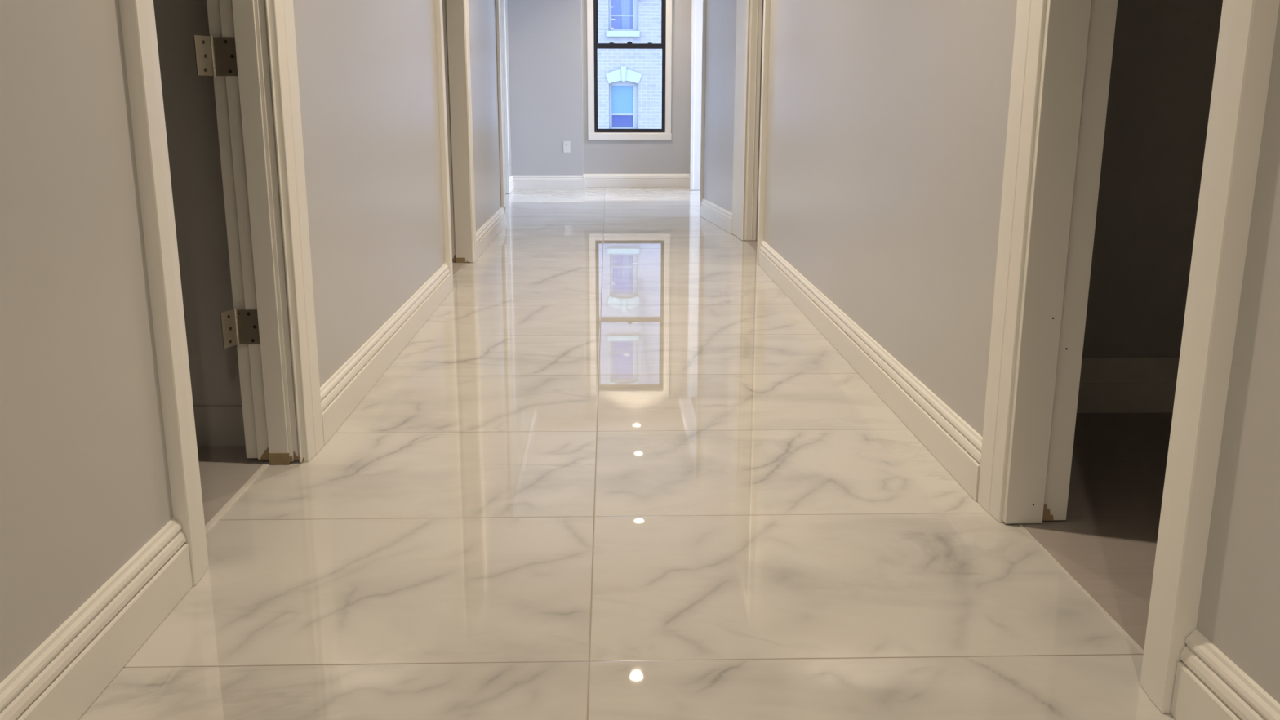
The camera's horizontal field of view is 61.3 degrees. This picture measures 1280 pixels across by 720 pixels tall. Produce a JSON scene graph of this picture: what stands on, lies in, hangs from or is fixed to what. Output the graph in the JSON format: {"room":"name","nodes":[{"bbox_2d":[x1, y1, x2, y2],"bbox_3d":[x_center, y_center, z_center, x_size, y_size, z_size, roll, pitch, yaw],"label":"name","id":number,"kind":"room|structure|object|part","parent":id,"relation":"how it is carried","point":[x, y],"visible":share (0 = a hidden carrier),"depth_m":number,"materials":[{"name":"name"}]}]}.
{"room":"apartment hallway","nodes":[
{"label":"apartment hallway","id":0,"kind":"room"},
{"bbox_2d":[153,0,241,405],"bbox_3d":[-1.825,-0.753,1.493,1.845,2.480,2.160,0,14,-2],"label":"wall","id":1,"kind":"structure","parent":0,"point":[188,98],"depth_m":2.62,"materials":[{"name":"paint"}]},
{"bbox_2d":[193,405,245,445],"bbox_3d":[-1.808,0.172,2.730,1.740,0.105,0.008,0,14,-2],"label":"baseboard","id":2,"kind":"structure","parent":1,"relation":"attached to","point":[215,425],"depth_m":2.75,"materials":[{"name":"paint"}]},
{"bbox_2d":[196,445,266,525],"bbox_3d":[-1.769,0.461,1.792,1.762,0.021,1.970,0,14,-2],"label":"floor","id":3,"kind":"structure","parent":0,"point":[224,470],"depth_m":2.56,"materials":[{"name":"beige tile"}]},
{"bbox_2d":[0,0,501,683],"bbox_3d":[-0.908,-1.104,2.964,0.135,2.480,14.330,0,14,-2],"label":"wall","id":4,"kind":"structure","parent":0,"point":[85,481],"depth_m":1.70,"materials":[{"name":"paint"}]},
{"bbox_2d":[0,517,192,719],"bbox_3d":[-0.739,1.027,-0.889,0.022,0.133,5.836,0,14,-2],"label":"baseboard","id":5,"kind":"structure","parent":4,"relation":"attached to","point":[67,673],"depth_m":1.62,"materials":[{"name":"paint"}]},
{"bbox_2d":[119,0,324,586],"bbox_3d":[-0.879,-0.698,2.118,0.171,2.094,0.819,0,14,-2],"label":"door frame","id":6,"kind":"structure","parent":4,"relation":"in","point":[249,51],"depth_m":2.44,"materials":[{"name":"paint"}]},
{"bbox_3d":[-0.821,-0.572,1.774,0.026,1.999,0.088,0,14,-2],"label":"casing","id":7,"kind":"part","parent":6,"relation":"part of","materials":[{"name":"paint"}]},
{"bbox_3d":[-0.814,-0.738,2.466,0.022,1.999,0.126,0,14,-2],"label":"casing","id":8,"kind":"part","parent":6,"relation":"part of","materials":[{"name":"paint"}]},
{"bbox_2d":[320,262,451,445],"bbox_3d":[-0.850,-0.114,3.864,0.022,0.133,2.297,0,14,-2],"label":"baseboard","id":9,"kind":"structure","parent":4,"relation":"attached to","point":[340,394],"depth_m":3.40,"materials":[{"name":"paint"}]},
{"bbox_2d":[434,0,476,290],"bbox_3d":[-0.955,-1.450,5.238,0.141,2.089,1.005,0,14,-2],"label":"door","id":10,"kind":"structure","parent":4,"relation":"in","point":[451,16],"depth_m":5.67,"materials":[{"name":"paint"}]},
{"bbox_3d":[-0.883,-1.302,4.816,0.023,1.999,0.110,0,14,-2],"label":"casing","id":11,"kind":"part","parent":10,"relation":"part of","materials":[{"name":"paint"}]},
{"bbox_3d":[-0.909,-1.513,5.693,0.023,1.999,0.095,0,14,-2],"label":"casing","id":12,"kind":"part","parent":10,"relation":"part of","materials":[{"name":"paint"}]},
{"bbox_2d":[475,207,505,259],"bbox_3d":[-0.938,-0.820,6.805,0.022,0.133,1.735,0,14,-2],"label":"baseboard","id":13,"kind":"structure","parent":4,"relation":"attached to","point":[486,233],"depth_m":6.66,"materials":[{"name":"paint"}]},
{"bbox_2d":[495,0,510,224],"bbox_3d":[-1.165,-2.335,8.685,0.361,2.198,2.800,0,14,-2],"label":"door frame","id":14,"kind":"structure","parent":4,"relation":"in","point":[500,17],"depth_m":7.55,"materials":[{"name":"paint"}]},
{"bbox_3d":[-0.959,-2.043,7.361,0.022,1.986,0.079,0,14,-2],"label":"casing","id":15,"kind":"part","parent":14,"relation":"part of","materials":[{"name":"paint"}]},
{"bbox_3d":[-1.016,-1.990,7.421,0.138,2.118,0.014,0,14,-2],"label":"casing","id":16,"kind":"part","parent":14,"relation":"part of","materials":[{"name":"paint"}]},
{"bbox_3d":[-1.310,-2.610,10.002,0.149,2.118,0.102,0,14,-2],"label":"casing","id":17,"kind":"part","parent":14,"relation":"part of","materials":[{"name":"paint"}]},
{"bbox_2d":[452,262,464,275],"bbox_3d":[-1.851,-0.430,5.500,1.819,0.021,2.000,0,14,-2],"label":"floor","id":18,"kind":"structure","parent":0,"point":[455,266],"depth_m":5.74,"materials":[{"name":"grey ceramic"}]},
{"bbox_2d":[501,0,511,193],"bbox_3d":[-1.327,-2.846,10.216,0.120,2.480,0.585,0,14,-2],"label":"wall","id":19,"kind":"structure","parent":0,"point":[506,6],"depth_m":10.43,"materials":[{"name":"paint"}]},
{"bbox_2d":[509,175,514,191],"bbox_3d":[-1.259,-1.715,10.531,0.022,0.133,0.505,0,14,-2],"label":"baseboard","id":20,"kind":"structure","parent":19,"relation":"attached to","point":[511,179],"depth_m":10.57,"materials":[{"name":"paint"}]},
{"bbox_2d":[506,0,583,175],"bbox_3d":[-0.987,-2.965,10.717,0.830,2.480,0.425,0,14,-2],"label":"wall","id":21,"kind":"structure","parent":0,"point":[545,65],"depth_m":10.57,"materials":[{"name":"paint"}]},
{"bbox_2d":[512,175,582,188],"bbox_3d":[-0.922,-1.773,10.776,0.710,0.133,0.022,0,14,-2],"label":"baseboard","id":22,"kind":"structure","parent":21,"relation":"attached to","point":[520,181],"depth_m":10.77,"materials":[{"name":"paint"}]},
{"bbox_2d":[563,141,569,152],"bbox_3d":[-0.726,-2.111,10.708,0.066,0.108,0.008,0,14,-2],"label":"wall outlet","id":23,"kind":"object","parent":21,"relation":"attached to","point":[566,144],"visible":1,"depth_m":10.71,"materials":[{"name":"white plastic"}]},
{"bbox_2d":[582,173,586,188],"bbox_3d":[-0.560,-1.802,10.896,0.022,0.133,0.245,0,14,-2],"label":"baseboard","id":24,"kind":"structure","parent":21,"relation":"attached to","point":[584,175],"depth_m":10.79,"materials":[{"name":"paint"}]},
{"bbox_2d":[78,186,1175,719],"bbox_3d":[-0.107,-0.016,3.748,6.000,0.001,15.300,0,14,-2],"label":"floor","id":25,"kind":"structure","parent":0,"point":[617,472],"depth_m":2.17,"materials":[{"name":"tile"}]},
{"bbox_2d":[582,0,692,173],"bbox_3d":[0.350,-2.998,10.865,1.850,2.480,0.200,0,14,-2],"label":"wall","id":26,"kind":"structure","parent":0,"point":[672,156],"depth_m":10.94,"materials":[{"name":"paint"}]},
{"bbox_2d":[586,0,671,139],"bbox_3d":[-0.102,-3.087,10.776,0.844,1.747,0.146,0,14,-2],"label":"window","id":27,"kind":"structure","parent":26,"relation":"in","point":[593,45],"depth_m":10.79,"materials":[{"name":"paint"}]},
{"bbox_3d":[-0.490,-3.071,10.710,0.065,1.619,0.018,0,14,-2],"label":"casing","id":28,"kind":"part","parent":27,"relation":"part of","materials":[{"name":"paint"}]},
{"bbox_3d":[-0.102,-3.485,10.705,0.678,0.770,0.030,0,14,-2],"label":"sash","id":29,"kind":"part","parent":27,"relation":"part of","materials":[{"name":"clear glass"}]},
{"bbox_3d":[-0.102,-2.258,10.929,0.843,0.063,0.056,0,14,-2],"label":"sill","id":30,"kind":"part","parent":27,"relation":"part of","materials":[{"name":"paint"}]},
{"bbox_3d":[-0.103,-2.733,10.848,0.678,0.851,0.030,0,14,-2],"label":"sash","id":31,"kind":"part","parent":27,"relation":"part of","materials":[{"name":"clear glass"}]},
{"bbox_3d":[0.284,-3.075,10.733,0.059,1.619,0.018,0,14,-2],"label":"casing","id":32,"kind":"part","parent":27,"relation":"part of","materials":[{"name":"paint"}]},
{"bbox_2d":[584,173,689,186],"bbox_3d":[0.001,-1.830,11.021,1.150,0.133,0.022,0,14,-2],"label":"baseboard","id":33,"kind":"structure","parent":26,"relation":"attached to","point":[592,180],"depth_m":11.01,"materials":[{"name":"paint"}]},
{"bbox_2d":[703,0,746,240],"bbox_3d":[0.626,-2.137,7.278,0.100,2.480,1.506,-1,14,-7],"label":"wall","id":34,"kind":"structure","parent":0,"point":[721,15],"depth_m":7.52,"materials":[{"name":"paint"}]},
{"bbox_2d":[700,198,732,233],"bbox_3d":[0.542,-1.037,7.718,0.022,0.133,1.146,-1,14,-7],"label":"baseboard","id":35,"kind":"structure","parent":34,"relation":"attached to","point":[721,217],"depth_m":7.64,"materials":[{"name":"paint"}]},
{"bbox_2d":[746,240,757,252],"bbox_3d":[1.896,-0.647,6.434,2.436,0.021,2.500,0,14,-2],"label":"floor","id":36,"kind":"structure","parent":0,"point":[753,244],"depth_m":6.64,"materials":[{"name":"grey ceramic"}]},
{"bbox_2d":[763,0,1279,703],"bbox_3d":[0.852,-0.701,1.298,0.126,2.480,10.800,0,14,-2],"label":"wall","id":37,"kind":"structure","parent":0,"point":[886,127],"depth_m":2.71,"materials":[{"name":"paint"}]},
{"bbox_2d":[731,0,770,265],"bbox_3d":[0.692,-1.690,6.253,0.153,2.089,1.414,0,14,-2],"label":"door","id":38,"kind":"structure","parent":37,"relation":"in","point":[753,16],"depth_m":6.66,"materials":[{"name":"paint"}]},
{"bbox_3d":[0.634,-1.770,6.774,0.020,1.998,0.360,-1,14,-7],"label":"casing","id":39,"kind":"part","parent":38,"relation":"part of","materials":[{"name":"paint"}]},
{"bbox_3d":[0.648,-1.492,5.621,0.027,1.999,0.095,0,14,-2],"label":"casing","id":40,"kind":"part","parent":38,"relation":"part of","materials":[{"name":"paint"}]},
{"bbox_2d":[759,240,982,501],"bbox_3d":[0.701,-0.165,4.087,0.022,0.133,3.529,0,14,-2],"label":"baseboard","id":41,"kind":"structure","parent":37,"relation":"attached to","point":[957,446],"depth_m":3.10,"materials":[{"name":"paint"}]},
{"bbox_2d":[977,0,1279,713],"bbox_3d":[0.824,-0.602,1.731,0.160,2.094,0.847,0,14,-2],"label":"door frame","id":42,"kind":"structure","parent":37,"relation":"in","point":[1063,49],"depth_m":2.05,"materials":[{"name":"paint"}]},
{"bbox_3d":[0.757,-0.645,2.093,0.019,1.999,0.120,0,14,-2],"label":"casing","id":43,"kind":"part","parent":42,"relation":"part of","materials":[{"name":"paint"}]},
{"bbox_3d":[0.771,-0.471,1.368,0.033,1.999,0.082,0,14,-2],"label":"casing","id":44,"kind":"part","parent":42,"relation":"part of","materials":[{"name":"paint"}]},
{"bbox_2d":[1170,629,1279,719],"bbox_3d":[0.854,1.073,-1.068,0.022,0.133,5.374,0,14,-2],"label":"baseboard","id":45,"kind":"structure","parent":37,"relation":"attached to","point":[1209,685],"depth_m":1.46,"materials":[{"name":"paint"}]},
{"bbox_2d":[1019,412,1173,649],"bbox_3d":[2.029,0.459,1.827,2.443,0.021,2.620,0,14,-2],"label":"floor","id":46,"kind":"structure","parent":0,"point":[1107,540],"depth_m":2.31,"materials":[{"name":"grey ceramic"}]},
{"bbox_2d":[1082,0,1222,357],"bbox_3d":[2.131,-0.756,1.538,2.445,2.480,2.820,0,14,-2],"label":"wall","id":47,"kind":"structure","parent":0,"point":[1164,51],"depth_m":2.92,"materials":[{"name":"paint"}]},
{"bbox_2d":[1076,356,1179,413],"bbox_3d":[2.048,0.068,3.074,2.330,0.160,0.015,0,14,-2],"label":"baseboard","id":48,"kind":"structure","parent":47,"relation":"attached to","point":[1131,384],"depth_m":3.05,"materials":[{"name":"paint"}]},
{"bbox_3d":[0.598,-2.650,9.418,0.280,2.480,2.890,0,14,-2],"label":"wall","id":49,"kind":"structure","parent":0,"visible":0},
{"bbox_2d":[689,0,706,215],"bbox_3d":[0.536,-2.463,9.234,0.205,2.198,2.533,0,14,-1],"label":"door","id":50,"kind":"structure","parent":49,"relation":"in","point":[697,73],"depth_m":10.38,"materials":[{"name":"paint"}]},
{"bbox_3d":[0.510,-2.713,10.446,0.032,2.118,0.058,0,14,-2],"label":"casing","id":51,"kind":"part","parent":50,"relation":"part of","materials":[{"name":"paint"}]},
{"bbox_3d":[0.530,-2.139,8.053,0.141,2.118,0.014,-1,14,-7],"label":"casing","id":52,"kind":"part","parent":50,"relation":"part of","materials":[{"name":"paint"}]},
{"label":"outside","id":53,"kind":"structure","parent":0,"visible":0},
{"bbox_2d":[597,0,662,128],"bbox_3d":[-0.341,-4.909,21.562,6.600,13.200,0.575,0,14,-2],"label":"apartment building","id":54,"kind":"structure","parent":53,"point":[629,81],"depth_m":21.24,"materials":[{"name":"white brick"}]},
{"bbox_3d":[-0.346,-6.878,21.102,0.423,0.805,0.010,0,14,-2],"label":"pane","id":55,"kind":"part","parent":54,"relation":"part of","materials":[{"name":"blue glass"}]},
{"bbox_2d":[612,85,632,113],"bbox_3d":[-0.349,-5.176,21.498,0.417,0.540,0.006,0,14,-2],"label":"roller shade","id":56,"kind":"object","parent":54,"relation":"hanging from","point":[622,95],"depth_m":21.50,"materials":[{"name":"blue fabric"}]},
{"bbox_3d":[-0.350,-5.050,21.540,0.423,0.805,0.010,0,14,-2],"label":"pane","id":57,"kind":"part","parent":54,"relation":"part of","materials":[{"name":"blue glass"}]},
{"bbox_3d":[-0.334,-6.367,21.112,0.653,0.105,0.170,0,14,-2],"label":"stone sill","id":58,"kind":"part","parent":54,"relation":"part of","materials":[{"name":"white stone"}]},
{"bbox_2d":[621,0,630,29],"bbox_3d":[-0.281,-6.756,21.117,0.182,0.560,0.012,0,14,-2],"label":"curtain","id":59,"kind":"object","parent":54,"relation":"hanging from","point":[625,4],"depth_m":21.12,"materials":[{"name":"white fabric"}]}
]}

